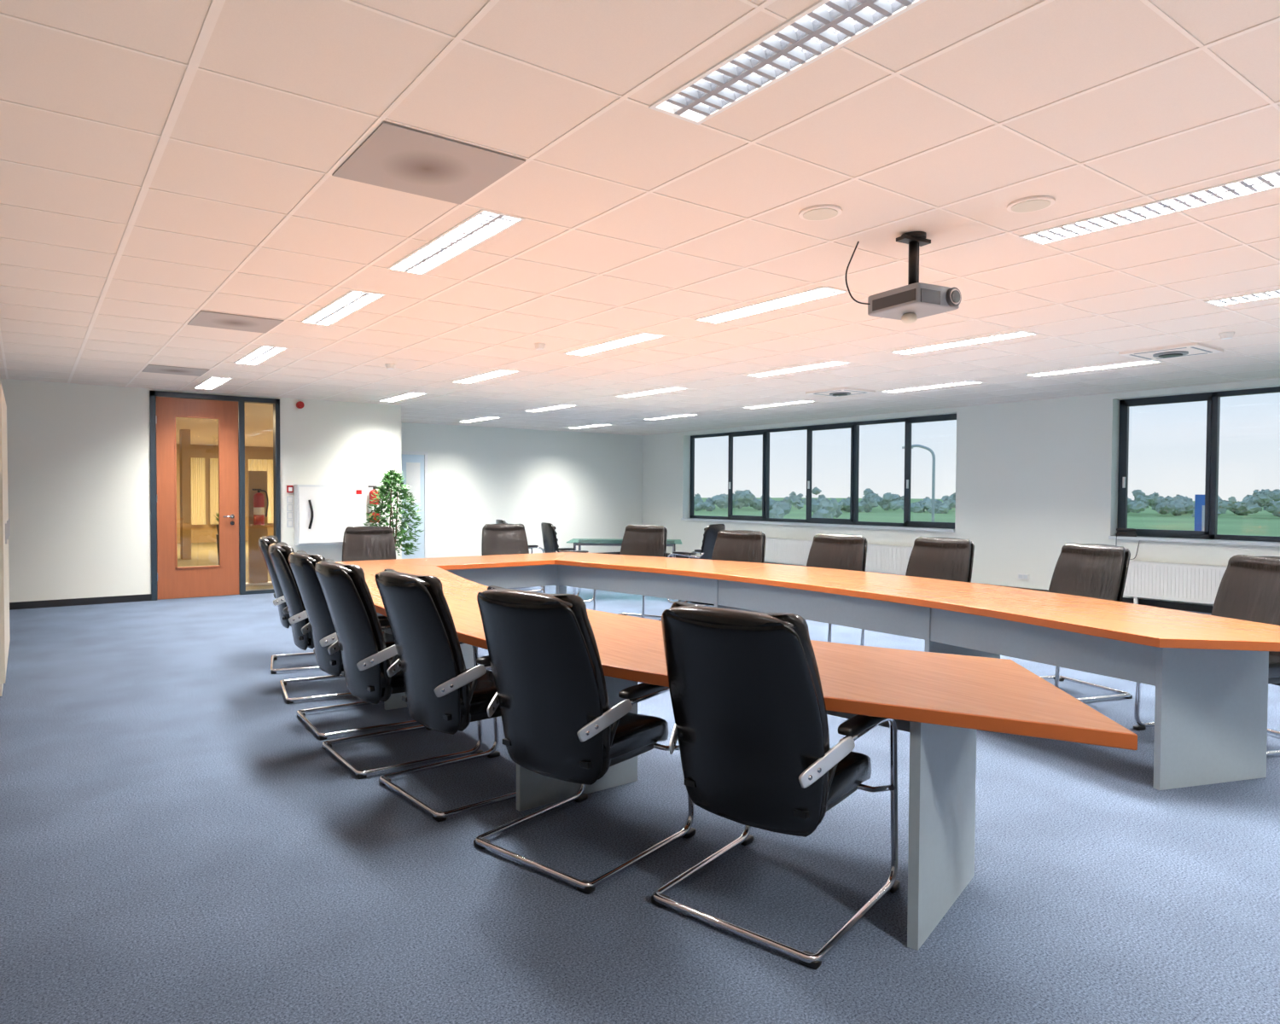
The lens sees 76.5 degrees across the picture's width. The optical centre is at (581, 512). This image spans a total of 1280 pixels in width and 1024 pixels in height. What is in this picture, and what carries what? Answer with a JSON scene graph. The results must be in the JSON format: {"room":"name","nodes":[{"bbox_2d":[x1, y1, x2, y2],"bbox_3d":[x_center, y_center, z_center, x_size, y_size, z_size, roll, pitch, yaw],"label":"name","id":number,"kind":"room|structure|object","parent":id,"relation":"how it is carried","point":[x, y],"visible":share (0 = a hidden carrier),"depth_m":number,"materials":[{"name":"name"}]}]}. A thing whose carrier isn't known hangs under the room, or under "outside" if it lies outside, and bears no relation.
{"room":"conference room","nodes":[
{"label":"conference room","id":0,"kind":"room"},
{"bbox_2d":[179,429,191,559],"bbox_3d":[-8.145,-0.361,16.660,0.160,2.658,0.300,-1,2,-34],"label":"wall pier","id":1,"kind":"object","parent":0,"point":[184,434],"visible":1,"depth_m":16.54,"materials":[{"name":"brown"}]},
{"bbox_2d":[0,378,401,602],"bbox_3d":[-5.733,-0.216,10.178,7.250,2.692,0.140,-1,2,-34],"label":"wall","id":2,"kind":"structure","parent":0,"point":[78,455],"depth_m":9.99,"materials":[{"name":"white paint"}]},
{"bbox_2d":[9,593,151,610],"bbox_3d":[-5.695,1.089,10.146,7.250,0.085,0.012,-1,2,-34],"label":"baseboard","id":3,"kind":"structure","parent":2,"relation":"attached to","point":[75,602],"depth_m":9.85,"materials":[{"name":"black"}]},
{"bbox_2d":[149,390,280,600],"bbox_3d":[-4.828,-0.213,10.750,1.590,2.665,0.181,-1,2,-34],"label":"door","id":4,"kind":"structure","parent":2,"relation":"in","point":[169,580],"depth_m":10.67,"materials":[{"name":"brown wood"}]},
{"bbox_2d":[286,495,293,527],"bbox_3d":[-4.043,-0.004,11.246,0.080,0.430,0.018,-1,2,-34],"label":"light switch panel","id":5,"kind":"object","parent":2,"relation":"attached to","point":[289,498],"visible":1,"depth_m":11.24,"materials":[{"name":"white plastic"}]},
{"bbox_2d":[286,485,293,492],"bbox_3d":[-4.038,-0.319,11.232,0.080,0.100,0.034,-1,2,-34],"label":"button","id":6,"kind":"object","parent":2,"relation":"attached to","point":[289,488],"visible":1,"depth_m":11.22,"materials":[{"name":"red paint"}]},
{"bbox_2d":[296,401,304,408],"bbox_3d":[-3.908,-1.490,11.269,0.100,0.100,0.070,-1,2,-34],"label":"fire alarm","id":7,"kind":"object","parent":2,"relation":"attached to","point":[299,404],"visible":1,"depth_m":11.25,"materials":[{"name":"red paint"}]},
{"bbox_2d":[294,484,366,545],"bbox_3d":[-3.539,0.037,11.474,0.970,0.840,0.214,-1,2,-34],"label":"upper cabinet","id":8,"kind":"object","parent":2,"relation":"attached to","point":[322,513],"depth_m":11.37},
{"bbox_2d":[367,485,383,522],"bbox_3d":[-3.009,-0.117,11.850,0.185,0.535,0.170,0,1,6],"label":"fire extinguisher","id":9,"kind":"object","parent":2,"relation":"attached to","point":[373,486],"visible":0.5,"depth_m":11.78,"materials":[{"name":"red paint"}]},
{"bbox_2d":[175,402,273,447],"bbox_3d":[-6.994,-1.741,16.812,8.500,0.100,12.290,-1,2,-34],"label":"ceiling","id":10,"kind":"structure","parent":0,"point":[258,417],"depth_m":16.11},
{"bbox_2d":[176,443,273,543],"bbox_3d":[-10.500,-0.544,21.953,8.700,2.760,0.100,-1,2,-34],"label":"wall","id":11,"kind":"structure","parent":0,"point":[200,533],"depth_m":22.11,"materials":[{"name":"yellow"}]},
{"bbox_2d":[401,422,642,558],"bbox_3d":[-1.422,-0.450,16.521,7.277,2.892,0.200,-1,2,-34],"label":"wall","id":12,"kind":"structure","parent":0,"point":[588,485],"depth_m":16.63,"materials":[{"name":"white paint"}]},
{"bbox_2d":[401,450,427,558],"bbox_3d":[-3.144,-0.059,15.187,0.580,2.160,0.070,-1,2,-34],"label":"door","id":13,"kind":"structure","parent":12,"relation":"in","point":[414,466],"depth_m":15.24,"materials":[{"name":"white paint"}]},
{"bbox_2d":[595,552,620,554],"bbox_3d":[-1.441,0.956,16.416,6.857,0.085,0.012,-1,2,-34],"label":"baseboard","id":14,"kind":"structure","parent":12,"relation":"attached to","point":[612,553],"depth_m":17.86,"materials":[{"name":"black"}]},
{"bbox_2d":[0,0,1279,435],"bbox_3d":[0.824,-1.588,6.913,14.407,0.250,18.538,-1,2,-34],"label":"ceiling","id":15,"kind":"structure","parent":0,"point":[337,52],"depth_m":3.60,"materials":[{"name":"tile"}]},
{"bbox_2d":[141,364,209,376],"bbox_3d":[-4.348,-1.516,8.680,0.576,0.006,0.576,-1,2,-34],"label":"vent panel","id":16,"kind":"object","parent":15,"relation":"attached to","point":[150,368],"visible":1,"depth_m":8.66,"materials":[{"name":"grey metal"}]},
{"bbox_2d":[193,377,232,389],"bbox_3d":[-4.428,-1.589,9.714,0.224,0.095,1.204,-1,2,-34],"label":"light","id":17,"kind":"object","parent":15,"relation":"in","point":[212,382],"depth_m":9.70,"materials":[{"name":"white plastic"}]},
{"bbox_2d":[190,457,273,524],"bbox_3d":[-9.513,-0.571,22.386,2.380,1.800,0.080,-1,2,-34],"label":"curtain","id":18,"kind":"object","parent":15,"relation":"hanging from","point":[197,465],"visible":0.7,"depth_m":22.01,"materials":[{"name":"beige fabric"}]},
{"bbox_2d":[187,310,284,333],"bbox_3d":[-2.652,-1.452,6.205,0.576,0.006,0.576,-1,2,-34],"label":"vent panel","id":19,"kind":"object","parent":15,"relation":"attached to","point":[204,318],"visible":1,"depth_m":6.17,"materials":[{"name":"white metal"}]},
{"bbox_2d":[233,345,287,365],"bbox_3d":[-3.071,-1.537,7.735,0.224,0.095,1.204,-1,2,-34],"label":"light","id":20,"kind":"object","parent":15,"relation":"in","point":[262,353],"depth_m":7.71,"materials":[{"name":"white plastic"}]},
{"bbox_2d":[300,289,386,325],"bbox_3d":[-1.715,-1.486,5.756,0.224,0.095,1.204,-1,2,-34],"label":"light","id":21,"kind":"object","parent":15,"relation":"in","point":[353,300],"depth_m":5.71,"materials":[{"name":"white plastic"}]},
{"bbox_2d":[384,363,395,369],"bbox_3d":[-1.945,-1.480,8.245,0.100,0.045,0.100,-1,2,-34],"label":"smoke detector","id":22,"kind":"object","parent":15,"relation":"attached to","point":[389,366],"visible":1,"depth_m":8.21,"materials":[{"name":"white paint"}]},
{"bbox_2d":[378,392,427,401],"bbox_3d":[-2.448,-1.614,11.071,0.224,0.095,1.204,-1,2,-34],"label":"light","id":23,"kind":"object","parent":15,"relation":"in","point":[408,395],"depth_m":11.07,"materials":[{"name":"white plastic"}]},
{"bbox_2d":[331,121,525,204],"bbox_3d":[-0.617,-1.375,3.237,0.576,0.006,0.576,-1,2,-34],"label":"vent panel","id":24,"kind":"object","parent":15,"relation":"attached to","point":[395,157],"visible":1,"depth_m":3.20,"materials":[{"name":"white metal"}]},
{"bbox_2d":[387,209,525,274],"bbox_3d":[-0.697,-1.448,4.272,0.224,0.095,1.204,-1,2,-34],"label":"light","id":25,"kind":"object","parent":15,"relation":"in","point":[484,224],"depth_m":4.20,"materials":[{"name":"white plastic"}]},
{"bbox_2d":[459,416,499,422],"bbox_3d":[-1.825,-1.690,14.406,0.224,0.095,1.204,-1,2,-34],"label":"light","id":26,"kind":"object","parent":15,"relation":"in","point":[487,417],"depth_m":14.40,"materials":[{"name":"white plastic"}]},
{"bbox_2d":[452,369,518,383],"bbox_3d":[-1.091,-1.562,9.091,0.224,0.095,1.204,-1,2,-34],"label":"light","id":27,"kind":"object","parent":15,"relation":"in","point":[499,372],"depth_m":9.07,"materials":[{"name":"white plastic"}]},
{"bbox_2d":[534,343,545,349],"bbox_3d":[-0.363,-1.448,7.086,0.100,0.045,0.100,-1,2,-34],"label":"smoke detector","id":28,"kind":"object","parent":15,"relation":"attached to","point":[538,346],"visible":1,"depth_m":7.05,"materials":[{"name":"white paint"}]},
{"bbox_2d":[524,404,575,412],"bbox_3d":[-0.468,-1.639,12.427,0.224,0.095,1.204,-1,2,-34],"label":"light","id":29,"kind":"object","parent":15,"relation":"in","point":[561,405],"depth_m":12.44,"materials":[{"name":"white plastic"}]},
{"bbox_2d":[567,424,611,428],"bbox_3d":[0.155,-1.715,15.762,0.224,0.095,1.204,-1,2,-34],"label":"light","id":30,"kind":"object","parent":15,"relation":"in","point":[596,425],"depth_m":15.78,"materials":[{"name":"white plastic"}]},
{"bbox_2d":[563,332,665,355],"bbox_3d":[0.265,-1.511,7.112,0.224,0.095,1.204,-1,2,-34],"label":"light","id":31,"kind":"object","parent":15,"relation":"in","point":[640,337],"depth_m":7.08,"materials":[{"name":"white plastic"}]},
{"bbox_2d":[0,0,1279,435],"bbox_3d":[0.757,-1.458,6.749,14.107,0.005,18.338,-1,2,-34],"label":"ceiling grid","id":32,"kind":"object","parent":15,"relation":"attached to","point":[216,6],"depth_m":4.01,"materials":[{"name":"white metal"}]},
{"bbox_2d":[615,386,686,397],"bbox_3d":[0.889,-1.587,10.448,0.224,0.095,1.204,-1,2,-34],"label":"light","id":33,"kind":"object","parent":15,"relation":"in","point":[672,388],"depth_m":10.42,"materials":[{"name":"white plastic"}]},
{"bbox_2d":[644,413,695,419],"bbox_3d":[1.512,-1.664,13.783,0.224,0.095,1.204,-1,2,-34],"label":"light","id":34,"kind":"object","parent":15,"relation":"in","point":[683,415],"depth_m":13.78,"materials":[{"name":"white plastic"}]},
{"bbox_2d":[695,285,848,323],"bbox_3d":[1.283,-1.473,5.628,0.224,0.095,1.204,-1,2,-34],"label":"light","id":35,"kind":"object","parent":15,"relation":"in","point":[822,292],"depth_m":5.58,"materials":[{"name":"white plastic"}]},
{"bbox_2d":[742,400,815,408],"bbox_3d":[2.868,-1.612,11.804,0.224,0.095,1.204,-1,2,-34],"label":"light","id":36,"kind":"object","parent":15,"relation":"in","point":[800,401],"depth_m":11.78,"materials":[{"name":"white plastic"}]},
{"bbox_2d":[648,0,926,125],"bbox_3d":[0.659,-1.396,2.292,0.224,0.095,1.204,-1,2,-34],"label":"light","id":37,"kind":"object","parent":15,"relation":"in","point":[825,26],"depth_m":2.41,"materials":[{"name":"white metal"}]},
{"bbox_2d":[746,360,850,377],"bbox_3d":[2.245,-1.536,8.469,0.224,0.095,1.204,-1,2,-34],"label":"light","id":38,"kind":"object","parent":15,"relation":"in","point":[832,363],"depth_m":8.45,"materials":[{"name":"white plastic"}]},
{"bbox_2d":[798,204,842,221],"bbox_3d":[1.105,-1.380,3.741,0.190,0.013,0.190,-1,2,-34],"label":"ceiling speaker","id":39,"kind":"object","parent":15,"relation":"in","point":[819,212],"depth_m":3.72},
{"bbox_2d":[805,387,875,396],"bbox_3d":[3.286,-1.506,10.277,0.600,0.045,0.600,-1,2,-34],"label":"air conditioning unit","id":40,"kind":"object","parent":15,"relation":"attached to","point":[840,392],"visible":1,"depth_m":10.17,"materials":[{"name":"white plastic"}]},
{"bbox_2d":[844,231,961,323],"bbox_3d":[1.621,-1.173,4.066,0.391,0.438,0.407,0,2,-26],"label":"ceiling projector","id":41,"kind":"object","parent":15,"relation":"hanging from","point":[915,300],"depth_m":4.02,"materials":[{"name":"grey plastic"}]},
{"bbox_2d":[880,380,981,392],"bbox_3d":[4.225,-1.561,9.825,0.224,0.095,1.204,-1,2,-34],"label":"light","id":42,"kind":"object","parent":15,"relation":"in","point":[968,381],"depth_m":9.81,"materials":[{"name":"white plastic"}]},
{"bbox_2d":[890,331,1037,354],"bbox_3d":[3.263,-1.498,6.984,0.224,0.095,1.204,-1,2,-34],"label":"light","id":43,"kind":"object","parent":15,"relation":"in","point":[1017,334],"depth_m":6.95,"materials":[{"name":"white plastic"}]},
{"bbox_2d":[1006,195,1055,213],"bbox_3d":[2.011,-1.374,3.622,0.190,0.013,0.190,-1,2,-34],"label":"ceiling speaker","id":44,"kind":"object","parent":15,"relation":"in","point":[1030,204],"depth_m":3.60},
{"bbox_2d":[1025,360,1161,376],"bbox_3d":[5.242,-1.523,8.341,0.224,0.095,1.204,-1,2,-34],"label":"light","id":45,"kind":"object","parent":15,"relation":"in","point":[1137,363],"depth_m":8.32,"materials":[{"name":"white plastic"}]},
{"bbox_2d":[1018,168,1279,244],"bbox_3d":[2.639,-1.421,3.649,0.224,0.095,1.204,-1,2,-34],"label":"light","id":46,"kind":"object","parent":15,"relation":"in","point":[1270,180],"depth_m":3.68,"materials":[{"name":"white metal"}]},
{"bbox_2d":[1118,343,1223,360],"bbox_3d":[5.320,-1.429,7.308,0.600,0.045,0.600,-1,2,-34],"label":"air conditioning unit","id":47,"kind":"object","parent":15,"relation":"attached to","point":[1192,349],"visible":1,"depth_m":7.23,"materials":[{"name":"white plastic"}]},
{"bbox_2d":[1218,331,1234,339],"bbox_3d":[5.180,-1.414,6.497,0.100,0.045,0.100,-1,2,-34],"label":"smoke detector","id":48,"kind":"object","parent":15,"relation":"attached to","point":[1224,335],"visible":1,"depth_m":6.47,"materials":[{"name":"white paint"}]},
{"bbox_2d":[1204,289,1279,306],"bbox_3d":[4.619,-1.446,5.005,0.224,0.095,1.204,-1,2,-34],"label":"light","id":49,"kind":"object","parent":15,"relation":"in","point":[1271,293],"depth_m":5.36,"materials":[{"name":"white plastic"}]},
{"bbox_2d":[0,541,1279,1023],"bbox_3d":[-1.886,1.205,10.744,14.607,0.151,28.200,-1,2,-34],"label":"floor","id":50,"kind":"structure","parent":0,"point":[178,845],"depth_m":2.95,"materials":[{"name":"blue carpet"}]},
{"bbox_2d":[0,382,10,696],"bbox_3d":[-4.664,0.158,6.157,0.500,2.140,1.980,-1,2,-34],"label":"storage cabinet","id":51,"kind":"object","parent":50,"relation":"on","point":[4,520],"visible":1,"depth_m":5.68,"materials":[{"name":"beige"}]},
{"bbox_2d":[214,512,219,564],"bbox_3d":[-6.628,0.469,15.063,0.451,1.085,0.586,-1,2,-34],"label":"potted plant","id":52,"kind":"object","parent":50,"relation":"on","point":[217,519],"visible":0.09,"depth_m":14.96,"materials":[{"name":"green plant"}]},
{"bbox_2d":[245,471,272,586],"bbox_3d":[-4.829,0.237,12.097,0.500,1.699,0.200,-1,2,-34],"label":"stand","id":53,"kind":"object","parent":50,"relation":"on","point":[258,571],"visible":0.64,"depth_m":12.05,"materials":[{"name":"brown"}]},
{"bbox_2d":[252,488,268,524],"bbox_3d":[-4.753,-0.077,11.991,0.185,0.535,0.170,0,1,6],"label":"fire extinguisher","id":54,"kind":"object","parent":53,"relation":"attached to","point":[258,497],"visible":1,"depth_m":11.93,"materials":[{"name":"red paint"}]},
{"bbox_2d":[258,535,319,674],"bbox_3d":[-2.191,0.710,6.533,0.768,1.036,0.632,0,1,-20],"label":"chair","id":55,"kind":"object","parent":50,"relation":"on","point":[264,541],"visible":0.31,"depth_m":6.26,"materials":[{"name":"black leather"}]},
{"bbox_2d":[267,541,352,703],"bbox_3d":[-1.780,0.732,5.675,0.768,1.036,0.632,0,1,-24],"label":"chair","id":56,"kind":"object","parent":50,"relation":"on","point":[279,553],"visible":0.52,"depth_m":5.39,"materials":[{"name":"black leather"}]},
{"bbox_2d":[288,550,419,739],"bbox_3d":[-1.362,0.751,4.913,0.768,1.036,0.632,-1,2,-31],"label":"chair","id":57,"kind":"object","parent":50,"relation":"on","point":[302,564],"visible":0.5,"depth_m":4.65,"materials":[{"name":"black leather"}]},
{"bbox_2d":[342,525,395,561],"bbox_3d":[-2.112,0.672,8.142,0.632,1.036,0.768,0,1,-19],"label":"chair","id":58,"kind":"object","parent":50,"relation":"on","point":[369,543],"visible":0.3,"depth_m":8.35,"materials":[{"name":"black leather"}]},
{"bbox_2d":[362,468,424,555],"bbox_3d":[-2.635,0.252,11.252,0.840,1.727,0.833,-1,2,-34],"label":"potted ficus","id":59,"kind":"object","parent":50,"relation":"on","point":[389,480],"visible":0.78,"depth_m":11.17,"materials":[{"name":"green plant"}]},
{"bbox_2d":[314,558,483,779],"bbox_3d":[-1.000,0.766,4.306,0.768,1.036,0.632,-1,2,-34],"label":"chair","id":60,"kind":"object","parent":50,"relation":"on","point":[366,658],"visible":0.73,"depth_m":4.03,"materials":[{"name":"black leather"}]},
{"bbox_2d":[374,568,516,821],"bbox_3d":[-0.554,0.780,3.805,0.768,1.036,0.632,-1,2,-38],"label":"chair","id":61,"kind":"object","parent":50,"relation":"on","point":[443,695],"visible":0.76,"depth_m":3.53,"materials":[{"name":"black leather"}]},
{"bbox_2d":[481,523,545,593],"bbox_3d":[-0.791,0.658,8.974,0.632,1.036,0.768,0,1,-19],"label":"chair","id":62,"kind":"object","parent":50,"relation":"on","point":[503,538],"visible":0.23,"depth_m":9.18,"materials":[{"name":"black leather"}]},
{"bbox_2d":[495,519,544,592],"bbox_3d":[-0.892,0.610,11.511,0.598,1.009,0.550,0,1,-22],"label":"chair","id":63,"kind":"object","parent":50,"relation":"on","point":[497,521],"visible":0.18,"depth_m":11.34,"materials":[{"name":"black leather"}]},
{"bbox_2d":[541,522,593,602],"bbox_3d":[-0.197,0.637,10.460,0.598,1.009,0.550,0,1,-22],"label":"chair","id":64,"kind":"object","parent":50,"relation":"on","point":[549,533],"visible":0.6,"depth_m":10.27,"materials":[{"name":"black leather"}]},
{"bbox_2d":[473,585,695,894],"bbox_3d":[-0.009,0.796,3.197,0.632,1.036,0.768,1,2,41],"label":"chair","id":65,"kind":"object","parent":50,"relation":"on","point":[559,723],"visible":0.97,"depth_m":2.94,"materials":[{"name":"black leather"}]},
{"bbox_2d":[573,540,675,599],"bbox_3d":[0.593,0.761,10.915,1.500,0.747,0.840,0,1,6],"label":"glass side table","id":66,"kind":"object","parent":50,"relation":"on","point":[604,543],"visible":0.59,"depth_m":10.62,"materials":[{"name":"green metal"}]},
{"bbox_2d":[593,524,667,620],"bbox_3d":[0.577,0.667,8.767,0.632,1.036,0.768,1,2,31],"label":"chair","id":67,"kind":"object","parent":50,"relation":"on","point":[645,540],"visible":0.33,"depth_m":8.95,"materials":[{"name":"black leather"}]},
{"bbox_2d":[667,523,725,605],"bbox_3d":[1.478,0.648,10.249,0.598,1.009,0.550,1,2,41],"label":"chair","id":68,"kind":"object","parent":50,"relation":"on","point":[711,532],"visible":0.56,"depth_m":9.99,"materials":[{"name":"black leather"}]},
{"bbox_2d":[678,529,766,605],"bbox_3d":[1.355,0.698,7.556,0.632,1.036,0.768,1,2,40],"label":"chair","id":69,"kind":"object","parent":50,"relation":"on","point":[736,545],"visible":0.23,"depth_m":7.72,"materials":[{"name":"black leather"}]},
{"bbox_2d":[651,600,900,969],"bbox_3d":[0.650,0.809,2.757,0.632,1.036,0.768,1,2,41],"label":"chair","id":70,"kind":"object","parent":50,"relation":"on","point":[751,728],"visible":0.94,"depth_m":2.51,"materials":[{"name":"black leather"}]},
{"bbox_2d":[335,552,1279,950],"bbox_3d":[0.690,0.888,5.468,4.079,0.750,6.560,-1,2,-34],"label":"conference table","id":71,"kind":"object","parent":50,"relation":"on","point":[1208,674],"visible":0.71,"depth_m":3.88,"materials":[{"name":"orange wood"}]},
{"bbox_2d":[806,533,867,642],"bbox_3d":[2.054,0.716,6.904,0.768,1.036,0.632,-1,2,-42],"label":"chair","id":72,"kind":"object","parent":50,"relation":"on","point":[835,551],"visible":0.23,"depth_m":7.04,"materials":[{"name":"black leather"}]},
{"bbox_2d":[861,536,974,645],"bbox_3d":[2.712,0.730,6.431,0.768,1.036,0.632,-1,2,-34],"label":"chair","id":73,"kind":"object","parent":50,"relation":"on","point":[939,558],"visible":0.23,"depth_m":6.54,"materials":[{"name":"black leather"}]},
{"bbox_2d":[1040,542,1132,701],"bbox_3d":[3.393,0.749,5.700,0.768,1.036,0.632,0,1,-17],"label":"chair","id":74,"kind":"object","parent":50,"relation":"on","point":[1087,570],"visible":0.44,"depth_m":5.72,"materials":[{"name":"black leather"}]},
{"bbox_2d":[1132,554,1279,756],"bbox_3d":[3.715,0.776,4.588,0.768,1.036,0.632,0,1,-14],"label":"chair","id":75,"kind":"object","parent":50,"relation":"on","point":[1248,590],"visible":0.3,"depth_m":4.72,"materials":[{"name":"black leather"}]},
{"bbox_2d":[642,378,1279,605],"bbox_3d":[6.695,-0.289,10.849,0.300,2.892,18.338,-1,2,-34],"label":"wall","id":76,"kind":"structure","parent":0,"point":[1034,478],"depth_m":11.37,"materials":[{"name":"white paint"}]},
{"bbox_2d":[680,517,954,532],"bbox_3d":[3.951,0.216,14.731,0.250,0.038,6.116,-1,2,-34],"label":"trim","id":77,"kind":"structure","parent":76,"relation":"attached to","point":[683,519],"depth_m":14.04,"materials":[{"name":"white"}]},
{"bbox_2d":[689,413,956,529],"bbox_3d":[4.063,-0.684,14.784,0.125,1.760,6.120,-1,2,-34],"label":"window","id":78,"kind":"structure","parent":76,"relation":"in","point":[854,427],"depth_m":14.37,"materials":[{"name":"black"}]},
{"bbox_2d":[764,537,913,575],"bbox_3d":[4.298,0.793,13.989,0.125,0.565,3.720,-1,2,-34],"label":"radiator","id":79,"kind":"object","parent":76,"relation":"attached to","point":[880,558],"visible":0.45,"depth_m":13.28,"materials":[{"name":"white metal"}]},
{"bbox_2d":[665,552,1213,613],"bbox_3d":[6.565,1.116,10.789,0.012,0.085,18.326,-1,2,-34],"label":"baseboard","id":80,"kind":"structure","parent":76,"relation":"attached to","point":[1195,608],"depth_m":9.93,"materials":[{"name":"black"}]},
{"bbox_2d":[1018,573,1029,580],"bbox_3d":[6.186,0.905,11.327,0.024,0.080,0.150,-1,2,-34],"label":"wall socket","id":81,"kind":"object","parent":76,"relation":"attached to","point":[1021,576],"visible":1,"depth_m":11.32,"materials":[{"name":"white paint"}]},
{"bbox_2d":[1122,560,1227,604],"bbox_3d":[7.774,0.924,8.918,0.125,0.565,3.220,-1,2,-34],"label":"radiator","id":82,"kind":"object","parent":76,"relation":"attached to","point":[1192,583],"visible":0.61,"depth_m":9.74,"materials":[{"name":"white metal"}]},
{"bbox_2d":[1108,535,1279,546],"bbox_3d":[8.608,0.392,7.936,0.250,0.038,6.136,-1,2,-34],"label":"window sill","id":83,"kind":"structure","parent":76,"relation":"attached to","point":[1145,538],"depth_m":9.61,"materials":[{"name":"white"}]},
{"bbox_2d":[1115,528,1140,559],"bbox_3d":[6.948,0.403,10.287,0.264,0.393,0.252,1,2,36],"label":"desk telephone","id":84,"kind":"object","parent":83,"relation":"on","point":[1125,532],"visible":0.88,"depth_m":10.26,"materials":[{"name":"black plastic"}]},
{"bbox_2d":[1117,386,1279,541],"bbox_3d":[8.721,-0.508,7.989,0.125,1.760,6.140,-1,2,-34],"label":"window","id":85,"kind":"structure","parent":76,"relation":"in","point":[1210,531],"depth_m":9.72,"materials":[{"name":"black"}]},
{"label":"outside","id":86,"kind":"structure","parent":0,"visible":0},
{"bbox_2d":[693,497,1279,536],"bbox_3d":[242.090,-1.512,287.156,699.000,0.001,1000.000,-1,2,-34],"label":"ground","id":87,"kind":"structure","parent":86,"point":[1261,523],"depth_m":151.89,"materials":[{"name":"green plant"}]},
{"bbox_2d":[768,497,842,518],"bbox_3d":[23.750,0.603,85.267,7.866,4.238,8.377,1,1,19],"label":"shrub","id":88,"kind":"object","parent":87,"relation":"on","point":[826,508],"visible":0.56,"depth_m":84.11,"materials":[{"name":"green plant"}]},
{"bbox_2d":[901,444,935,522],"bbox_3d":[12.476,0.610,30.040,1.133,6.234,0.331,1,2,29],"label":"street lamp","id":89,"kind":"object","parent":87,"relation":"on","point":[912,445],"visible":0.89,"depth_m":29.84,"materials":[{"name":"grey metal"}]},
{"bbox_2d":[694,487,1279,517],"bbox_3d":[93.745,-2.117,166.852,157.216,7.703,269.084,-1,2,-34],"label":"tree line","id":90,"kind":"object","parent":87,"relation":"on","point":[1178,505],"visible":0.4,"depth_m":190.09,"materials":[{"name":"green plant"}]},
{"bbox_2d":[1194,494,1204,530],"bbox_3d":[11.534,1.876,15.048,0.060,4.400,0.280,-1,2,-34],"label":"sign","id":91,"kind":"object","parent":87,"relation":"on","point":[1199,499],"visible":0.27,"depth_m":15.05,"materials":[{"name":"blue"}]}
]}

